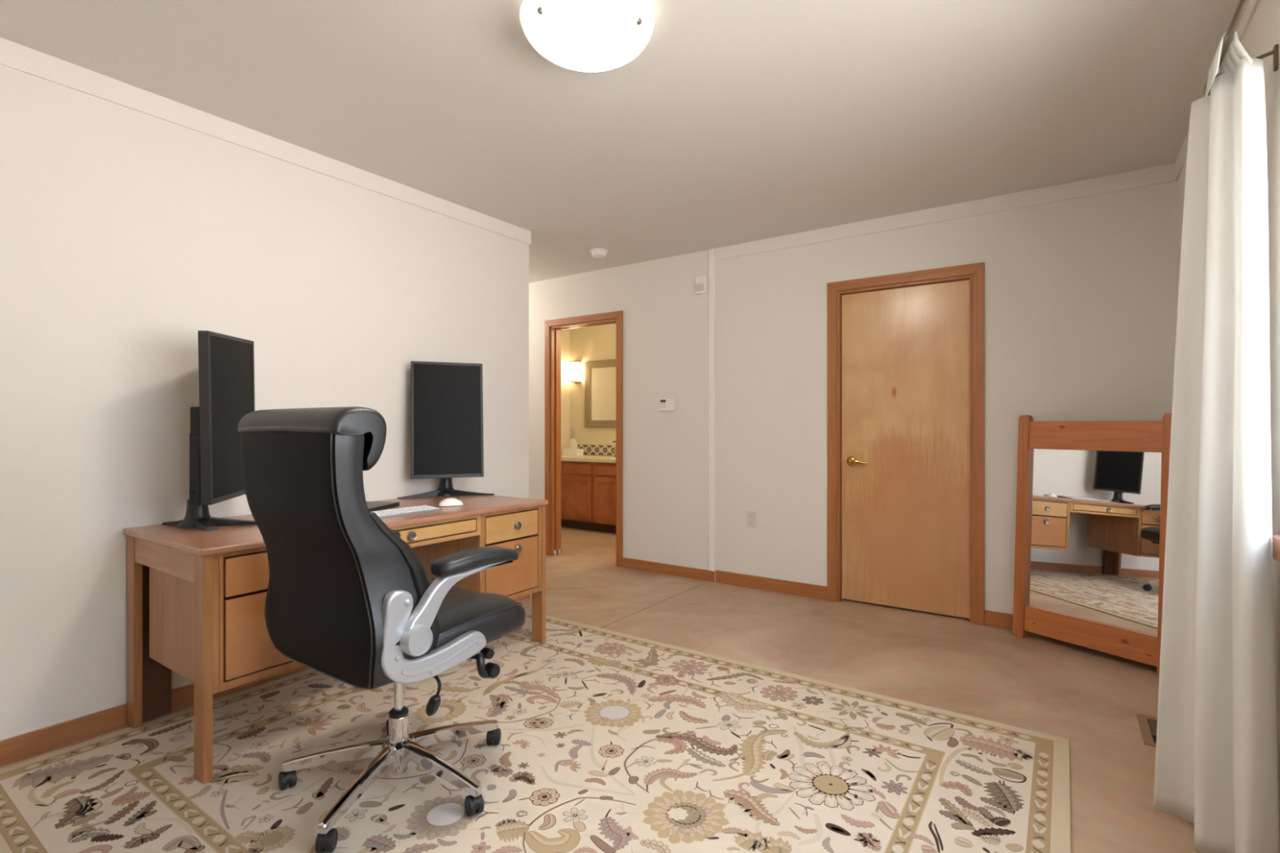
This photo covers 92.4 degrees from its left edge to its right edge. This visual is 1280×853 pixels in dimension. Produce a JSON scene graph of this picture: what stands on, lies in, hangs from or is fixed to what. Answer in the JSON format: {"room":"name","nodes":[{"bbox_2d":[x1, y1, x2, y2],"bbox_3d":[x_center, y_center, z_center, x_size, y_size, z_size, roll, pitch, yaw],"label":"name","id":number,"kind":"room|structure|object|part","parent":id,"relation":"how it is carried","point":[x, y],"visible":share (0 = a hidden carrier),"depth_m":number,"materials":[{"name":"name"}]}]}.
{"room":"home office","nodes":[
{"label":"home office","id":0,"kind":"room"},
{"bbox_2d":[0,64,528,740],"bbox_3d":[-1.970,-0.078,2.423,0.122,2.450,4.145,0,0,35],"label":"wall","id":1,"kind":"structure","parent":0,"point":[126,234],"depth_m":2.39,"materials":[{"name":"white paint"}]},
{"bbox_2d":[0,594,529,766],"bbox_3d":[-1.915,1.095,2.385,0.014,0.083,4.145,0,0,35],"label":"baseboard","id":2,"kind":"structure","parent":1,"relation":"attached to","point":[12,749],"depth_m":2.22,"materials":[{"name":"brown wood"}]},
{"bbox_2d":[0,37,531,244],"bbox_3d":[-1.913,-1.259,2.391,0.011,0.088,4.157,0,0,35],"label":"trim","id":3,"kind":"structure","parent":1,"relation":"attached to","point":[14,55],"depth_m":2.59,"materials":[{"name":"white"}]},
{"bbox_2d":[560,323,616,454],"bbox_3d":[-0.174,-0.078,6.157,2.890,2.450,1.670,0,0,35],"label":"wall","id":4,"kind":"structure","parent":0,"point":[595,343],"depth_m":7.38,"materials":[{"name":"beige paint"}]},
{"bbox_2d":[570,427,575,437],"bbox_3d":[-0.819,0.077,7.466,0.072,0.116,0.009,0,0,35],"label":"power outlet","id":5,"kind":"object","parent":4,"relation":"attached to","point":[572,429],"visible":1,"depth_m":7.46,"materials":[{"name":"beige plastic"}]},
{"bbox_2d":[568,360,580,383],"bbox_3d":[-0.779,-0.658,7.387,0.115,0.270,0.095,0,0,35],"label":"wall sconce","id":6,"kind":"object","parent":4,"relation":"attached to","point":[575,366],"visible":1,"depth_m":7.35,"materials":[{"name":"glass"}]},
{"bbox_2d":[576,444,616,456],"bbox_3d":[-0.008,0.302,6.902,2.065,0.180,0.016,0,0,35],"label":"tile","id":7,"kind":"structure","parent":4,"relation":"attached to","point":[588,449],"depth_m":7.24,"materials":[{"name":"tile"}]},
{"bbox_2d":[584,359,616,427],"bbox_3d":[-0.341,-0.382,7.120,0.760,0.787,0.035,0,0,35],"label":"framed mirror","id":8,"kind":"object","parent":4,"relation":"attached to","point":[600,376],"visible":0.52,"depth_m":7.20,"materials":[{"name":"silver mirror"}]},
{"bbox_2d":[591,366,616,420],"bbox_3d":[-0.338,-0.382,7.125,0.610,0.637,0.008,0,0,35],"label":"mirror glass","id":9,"kind":"object","parent":8,"relation":"attached to","point":[603,379],"depth_m":7.18,"materials":[{"name":"white"}]},
{"bbox_2d":[0,526,1199,852],"bbox_3d":[-0.580,1.187,3.197,5.610,0.100,7.000,0,0,35],"label":"floor","id":10,"kind":"structure","parent":0,"point":[1091,699],"depth_m":3.02,"materials":[{"name":"carpet"}]},
{"bbox_2d":[0,609,1071,852],"bbox_3d":[-0.314,1.131,2.068,2.900,0.012,2.355,0,0,35],"label":"area rug","id":11,"kind":"object","parent":10,"relation":"on","point":[611,741],"visible":0.87,"depth_m":1.99,"materials":[{"name":"beige fabric"}]},
{"bbox_2d":[123,495,548,783],"bbox_3d":[-1.214,0.754,2.760,0.715,0.741,1.570,0,0,35],"label":"desk","id":12,"kind":"object","parent":11,"relation":"on","point":[196,598],"visible":0.71,"depth_m":2.21,"materials":[{"name":"brown wood"}]},
{"bbox_3d":[-1.905,0.766,2.313,0.076,0.717,0.028,0,0,35],"label":"leg","id":13,"kind":"part","parent":12,"relation":"part of","materials":[{"name":"brown wood"}]},
{"bbox_3d":[-1.395,0.766,1.961,0.076,0.717,0.028,0,0,35],"label":"leg","id":14,"kind":"part","parent":12,"relation":"part of","materials":[{"name":"brown wood"}]},
{"bbox_2d":[162,330,256,530],"bbox_3d":[-1.629,0.014,2.407,0.396,0.738,0.295,0,0,36],"label":"monitor","id":15,"kind":"object","parent":12,"relation":"on","point":[226,367],"visible":0.88,"depth_m":2.33,"materials":[{"name":"black plastic"}]},
{"bbox_3d":[-1.435,0.490,2.254,0.475,0.124,0.340,0,0,35],"label":"drawer","id":16,"kind":"part","parent":12,"relation":"part of","materials":[{"name":"brown wood"}]},
{"bbox_3d":[-1.435,0.692,2.254,0.475,0.259,0.340,0,0,35],"label":"drawer","id":17,"kind":"part","parent":12,"relation":"part of","materials":[{"name":"brown wood"}]},
{"bbox_2d":[366,501,399,511],"bbox_3d":[-1.302,0.373,2.821,0.230,0.017,0.330,0,0,11],"label":"laptop","id":18,"kind":"object","parent":12,"relation":"on","point":[372,505],"visible":0.32,"depth_m":2.87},
{"bbox_2d":[372,505,442,518],"bbox_3d":[-1.079,0.376,2.674,0.127,0.017,0.430,0,0,35],"label":"keyboard","id":19,"kind":"object","parent":12,"relation":"on","point":[420,508],"visible":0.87,"depth_m":2.71,"materials":[{"name":"white plastic"}]},
{"bbox_3d":[-0.943,0.453,2.536,0.014,0.042,0.042,0,0,35],"label":"knob","id":20,"kind":"part","parent":12,"relation":"part of","materials":[{"name":"metal"}]},
{"bbox_3d":[-0.942,0.456,2.572,0.023,0.095,0.680,0,0,35],"label":"rail","id":21,"kind":"part","parent":12,"relation":"part of","materials":[{"name":"brown wood"}]},
{"bbox_3d":[-1.127,0.453,2.700,0.475,0.051,0.626,0,0,35],"label":"drawer","id":22,"kind":"part","parent":12,"relation":"part of","materials":[{"name":"brown wood"}]},
{"bbox_2d":[397,360,494,498],"bbox_3d":[-1.066,0.017,3.383,0.506,0.732,0.217,0,0,-22],"label":"monitor","id":23,"kind":"object","parent":12,"relation":"on","point":[446,398],"visible":1,"depth_m":3.31,"materials":[{"name":"black plastic"}]},
{"bbox_2d":[438,497,462,506],"bbox_3d":[-0.916,0.364,2.974,0.112,0.039,0.064,0,0,-23],"label":"computer mouse","id":24,"kind":"object","parent":12,"relation":"on","point":[447,502],"visible":1,"depth_m":2.95,"materials":[{"name":"white plastic"}]},
{"bbox_3d":[-0.818,0.692,3.147,0.475,0.259,0.343,0,0,35],"label":"drawer","id":25,"kind":"part","parent":12,"relation":"part of","materials":[{"name":"brown wood"}]},
{"bbox_3d":[-0.818,0.490,3.147,0.475,0.124,0.343,0,0,35],"label":"drawer","id":26,"kind":"part","parent":12,"relation":"part of","materials":[{"name":"brown wood"}]},
{"bbox_3d":[-0.602,0.489,3.029,0.014,0.042,0.042,0,0,35],"label":"knob","id":27,"kind":"part","parent":12,"relation":"part of","materials":[{"name":"metal"}]},
{"bbox_3d":[-0.600,0.606,3.033,0.014,0.042,0.042,0,0,35],"label":"knob","id":28,"kind":"part","parent":12,"relation":"part of","materials":[{"name":"metal"}]},
{"bbox_3d":[-0.530,0.766,3.213,0.076,0.717,0.028,0,0,35],"label":"leg","id":29,"kind":"part","parent":12,"relation":"part of","materials":[{"name":"brown wood"}]},
{"bbox_2d":[237,406,524,852],"bbox_3d":[-0.762,0.537,1.936,0.698,1.176,0.731,0,0,35],"label":"office chair","id":30,"kind":"object","parent":11,"relation":"on","point":[348,601],"visible":1,"depth_m":1.67,"materials":[{"name":"black leather"}]},
{"bbox_3d":[-0.951,1.026,1.916,0.309,0.077,0.038,0,0,-6],"label":"leg","id":31,"kind":"part","parent":30,"relation":"part of","materials":[{"name":"silver metal"}]},
{"bbox_3d":[-0.888,0.348,1.754,0.605,0.702,0.276,0,0,35],"label":"backrest","id":32,"kind":"part","parent":30,"relation":"part of","materials":[{"name":"black leather"}]},
{"bbox_3d":[-0.800,1.026,1.750,0.038,0.077,0.309,0,0,12],"label":"leg","id":33,"kind":"part","parent":30,"relation":"part of","materials":[{"name":"silver metal"}]},
{"bbox_3d":[-0.649,0.790,1.850,0.031,0.125,0.173,0,0,-43],"label":"height lever","id":34,"kind":"part","parent":30,"relation":"part of","materials":[{"name":"black plastic"}]},
{"bbox_3d":[-0.596,1.026,1.843,0.309,0.077,0.038,0,0,30],"label":"leg","id":35,"kind":"part","parent":30,"relation":"part of","materials":[{"name":"silver metal"}]},
{"bbox_3d":[-0.621,1.026,2.065,0.309,0.077,0.038,0,0,-42],"label":"leg","id":36,"kind":"part","parent":30,"relation":"part of","materials":[{"name":"silver metal"}]},
{"bbox_3d":[-0.511,0.493,1.763,0.034,0.168,0.378,0,0,35],"label":"armrest","id":37,"kind":"part","parent":30,"relation":"part of","materials":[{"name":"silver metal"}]},
{"bbox_3d":[-0.726,0.619,1.988,0.544,0.135,0.505,0,0,35],"label":"seat","id":38,"kind":"part","parent":30,"relation":"part of","materials":[{"name":"black leather"}]},
{"bbox_3d":[-0.549,0.748,1.967,0.204,0.092,0.083,0,0,29],"label":"tension lever","id":39,"kind":"part","parent":30,"relation":"part of","materials":[{"name":"black plastic"}]},
{"bbox_2d":[560,461,616,533],"bbox_3d":[-0.169,0.759,6.669,2.065,0.755,0.542,0,0,35],"label":"vanity cabinet","id":40,"kind":"object","parent":10,"relation":"on","point":[588,489],"visible":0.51,"depth_m":6.63,"materials":[{"name":"brown wood"}]},
{"bbox_3d":[-0.682,0.465,6.719,0.385,0.105,0.022,0,0,35],"label":"drawer","id":41,"kind":"part","parent":40,"relation":"part of","materials":[{"name":"brown wood"}]},
{"bbox_3d":[-0.685,0.774,6.715,0.385,0.475,0.032,0,0,35],"label":"cabinet door","id":42,"kind":"part","parent":40,"relation":"part of","materials":[{"name":"brown wood"}]},
{"bbox_2d":[560,454,616,462],"bbox_3d":[-0.172,0.361,6.666,2.065,0.042,0.550,0,0,35],"label":"countertop","id":43,"kind":"structure","parent":40,"relation":"on","point":[585,458],"depth_m":6.70,"materials":[{"name":"beige stone"}]},
{"bbox_2d":[562,439,583,456],"bbox_3d":[-0.782,0.242,7.167,0.220,0.196,0.120,0,0,35],"label":"tissue box","id":44,"kind":"object","parent":43,"relation":"on","point":[572,451],"visible":0.99,"depth_m":7.13,"materials":[{"name":"white plastic"}]},
{"bbox_2d":[612,440,616,457],"bbox_3d":[-0.257,0.249,6.799,0.083,0.181,0.072,0,0,-17],"label":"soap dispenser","id":45,"kind":"object","parent":43,"relation":"on","point":[615,448],"visible":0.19,"depth_m":6.78,"materials":[{"name":"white plastic"}]},
{"bbox_2d":[613,447,616,457],"bbox_3d":[-0.252,0.280,6.800,0.072,0.120,0.072,0,0,35],"label":"bottle","id":46,"kind":"object","parent":45,"relation":"on","point":[615,449],"depth_m":6.77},
{"bbox_3d":[-0.328,0.465,6.475,0.385,0.105,0.022,0,0,35],"label":"drawer","id":47,"kind":"part","parent":40,"relation":"part of","materials":[{"name":"brown wood"}]},
{"bbox_3d":[-0.331,0.774,6.471,0.385,0.475,0.032,0,0,35],"label":"cabinet door","id":48,"kind":"part","parent":40,"relation":"part of","materials":[{"name":"brown wood"}]},
{"bbox_2d":[1012,413,1172,676],"bbox_3d":[2.243,0.536,3.063,0.106,1.197,0.692,0,0,-30],"label":"leaning mirror","id":49,"kind":"object","parent":10,"relation":"on","point":[1091,496],"visible":0.92,"depth_m":3.05,"materials":[{"name":"brown wood"}]},
{"bbox_3d":[2.082,0.536,3.337,0.046,1.197,0.056,3,-2,-30],"label":"post","id":50,"kind":"part","parent":49,"relation":"part of","materials":[{"name":"wood"}]},
{"bbox_3d":[2.221,1.028,3.050,0.030,0.134,0.580,3,-2,-30],"label":"rail","id":51,"kind":"part","parent":49,"relation":"part of","materials":[{"name":"wood"}]},
{"bbox_2d":[1026,448,1161,635],"bbox_3d":[2.252,0.543,3.068,0.005,0.850,0.584,3,-2,-30],"label":"mirror glass","id":52,"kind":"object","parent":49,"relation":"on","point":[1094,531],"depth_m":3.04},
{"bbox_3d":[2.264,0.046,3.075,0.030,0.148,0.580,3,-2,-30],"label":"rail","id":53,"kind":"part","parent":49,"relation":"part of","materials":[{"name":"wood"}]},
{"bbox_3d":[2.403,0.536,2.788,0.046,1.197,0.056,3,-2,-30],"label":"post","id":54,"kind":"part","parent":49,"relation":"part of","materials":[{"name":"wood"}]},
{"bbox_2d":[1136,713,1157,746],"bbox_3d":[1.936,1.135,2.272,0.130,0.004,0.280,0,0,35],"label":"floor vent","id":55,"kind":"object","parent":10,"relation":"in","point":[1148,724],"visible":0.44,"depth_m":2.30,"materials":[{"name":"brown metal"}]},
{"bbox_2d":[0,0,1239,283],"bbox_3d":[-0.546,-1.343,3.113,5.760,0.080,7.200,0,0,35],"label":"ceiling","id":56,"kind":"structure","parent":0,"point":[736,122],"depth_m":2.42,"materials":[{"name":"white paint"}]},
{"bbox_2d":[520,0,653,71],"bbox_3d":[-0.166,-1.239,1.932,0.418,0.128,0.418,0,0,35],"label":"ceiling light","id":57,"kind":"object","parent":56,"relation":"attached to","point":[579,35],"visible":1,"depth_m":1.86,"materials":[{"name":"white glass"}]},
{"bbox_3d":[-0.291,-1.223,1.806,0.023,0.024,0.025,0,0,35],"label":"retaining knob","id":58,"kind":"part","parent":57,"relation":"part of","materials":[{"name":"metal"}]},
{"bbox_3d":[-0.006,-1.223,1.852,0.025,0.024,0.023,0,0,35],"label":"retaining knob","id":59,"kind":"part","parent":57,"relation":"part of","materials":[{"name":"metal"}]},
{"bbox_2d":[590,248,608,257],"bbox_3d":[-0.304,-1.280,4.551,0.132,0.045,0.132,0,0,35],"label":"smoke detector","id":60,"kind":"object","parent":56,"relation":"attached to","point":[596,252],"visible":1,"depth_m":4.51,"materials":[{"name":"white plastic"}]},
{"bbox_2d":[528,181,1177,613],"bbox_3d":[0.472,-0.078,4.622,5.720,2.450,0.120,0,0,35],"label":"wall","id":61,"kind":"structure","parent":0,"point":[1081,293],"depth_m":4.09,"materials":[{"name":"white paint"}]},
{"bbox_2d":[544,310,622,567],"bbox_3d":[-0.516,0.100,5.297,0.995,2.075,0.138,0,0,35],"label":"door frame","id":62,"kind":"structure","parent":61,"relation":"in","point":[552,336],"depth_m":5.42,"materials":[{"name":"brown wood"}]},
{"bbox_3d":[-0.818,0.100,5.432,0.055,2.074,0.017,0,0,35],"label":"casing","id":63,"kind":"part","parent":62,"relation":"part of","materials":[{"name":"brown wood"}]},
{"bbox_3d":[-0.827,0.131,5.521,0.230,1.988,0.035,0,0,35],"label":"pocket door","id":64,"kind":"part","parent":62,"relation":"part of","materials":[{"name":"brown wood"}]},
{"bbox_3d":[-0.491,-0.910,5.206,0.847,0.055,0.017,0,0,35],"label":"head casing","id":65,"kind":"part","parent":62,"relation":"part of","materials":[{"name":"brown wood"}]},
{"bbox_3d":[-0.164,0.100,4.980,0.055,2.074,0.017,0,0,35],"label":"casing","id":66,"kind":"part","parent":62,"relation":"part of","materials":[{"name":"brown wood"}]},
{"bbox_2d":[658,397,675,411],"bbox_3d":[0.211,-0.168,4.713,0.142,0.100,0.031,0,0,35],"label":"thermostat","id":67,"kind":"object","parent":61,"relation":"attached to","point":[664,404],"visible":1,"depth_m":4.70,"materials":[{"name":"white plastic"}]},
{"bbox_2d":[695,275,707,294],"bbox_3d":[0.451,-1.046,4.538,0.090,0.130,0.046,0,0,35],"label":"sensor","id":68,"kind":"object","parent":61,"relation":"attached to","point":[701,282],"visible":1,"depth_m":4.52,"materials":[{"name":"white plastic"}]},
{"bbox_2d":[708,248,715,571],"bbox_3d":[0.527,-0.122,4.499,0.050,2.362,0.021,0,0,35],"label":"trim","id":69,"kind":"structure","parent":61,"relation":"attached to","point":[711,251],"depth_m":4.49,"materials":[{"name":"white paint"}]},
{"bbox_2d":[746,511,755,528],"bbox_3d":[0.785,0.655,4.327,0.072,0.116,0.009,0,0,35],"label":"power outlet","id":70,"kind":"object","parent":61,"relation":"attached to","point":[751,515],"visible":1,"depth_m":4.32,"materials":[{"name":"beige plastic"}]},
{"bbox_2d":[622,557,1036,634],"bbox_3d":[1.257,1.093,3.999,3.400,0.088,0.014,0,0,35],"label":"baseboard","id":71,"kind":"structure","parent":61,"relation":"attached to","point":[992,619],"depth_m":4.31,"materials":[{"name":"brown wood"}]},
{"bbox_2d":[826,262,984,625],"bbox_3d":[1.630,0.100,3.807,0.900,2.075,0.143,0,0,35],"label":"door","id":72,"kind":"structure","parent":61,"relation":"in","point":[905,351],"depth_m":3.77,"materials":[{"name":"brown wood"}]},
{"bbox_3d":[1.252,0.100,4.000,0.060,2.074,0.017,0,0,35],"label":"casing","id":73,"kind":"part","parent":72,"relation":"part of","materials":[{"name":"brown wood"}]},
{"bbox_3d":[1.387,0.225,3.923,0.141,0.066,0.057,0,0,35],"label":"lever handle","id":74,"kind":"part","parent":72,"relation":"part of","materials":[{"name":"gold metal"}]},
{"bbox_3d":[1.598,-0.908,3.761,0.897,0.060,0.017,0,0,35],"label":"head casing","id":75,"kind":"part","parent":72,"relation":"part of","materials":[{"name":"brown wood"}]},
{"bbox_3d":[1.943,0.100,3.522,0.060,2.074,0.017,0,0,35],"label":"casing","id":76,"kind":"part","parent":72,"relation":"part of","materials":[{"name":"brown wood"}]},
{"bbox_2d":[715,163,1177,260],"bbox_3d":[1.606,-1.259,3.760,2.555,0.088,0.011,0,0,35],"label":"trim","id":77,"kind":"structure","parent":61,"relation":"attached to","point":[1163,174],"depth_m":3.56,"materials":[{"name":"white"}]},
{"bbox_2d":[1177,0,1279,831],"bbox_3d":[1.243,-0.078,0.849,0.160,2.450,5.210,0,0,35],"label":"wall","id":78,"kind":"structure","parent":0,"point":[1262,33],"depth_m":1.64,"materials":[{"name":"white paint"}]},
{"bbox_2d":[1174,0,1260,180],"bbox_3d":[1.171,-1.259,0.892,0.011,0.088,5.200,0,0,35],"label":"trim","id":79,"kind":"structure","parent":78,"relation":"attached to","point":[1252,5],"depth_m":1.92,"materials":[{"name":"white"}]},
{"bbox_2d":[1204,0,1278,97],"bbox_3d":[0.940,-0.956,0.667,0.133,0.085,2.566,0,0,35],"label":"curtain rod","id":80,"kind":"object","parent":78,"relation":"attached to","point":[1242,4],"visible":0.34,"depth_m":1.53,"materials":[{"name":"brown metal"}]},
{"bbox_2d":[1153,31,1279,852],"bbox_3d":[1.502,0.069,1.605,0.225,2.091,0.291,0,0,35],"label":"curtain","id":81,"kind":"object","parent":80,"relation":"hanging from","point":[1216,760],"visible":0.99,"depth_m":1.57,"materials":[{"name":"white fabric"}]},
{"bbox_3d":[0.884,-0.963,0.690,0.016,0.016,2.540,0,0,35],"label":"rod","id":82,"kind":"part","parent":80,"relation":"part of","materials":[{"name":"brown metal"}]},
{"bbox_2d":[1272,534,1279,562],"bbox_3d":[1.050,-0.271,0.635,0.175,1.185,2.100,0,0,35],"label":"window sill","id":83,"kind":"structure","parent":78,"relation":"in","point":[1276,539],"depth_m":1.46,"materials":[{"name":"brown wood"}]}
]}

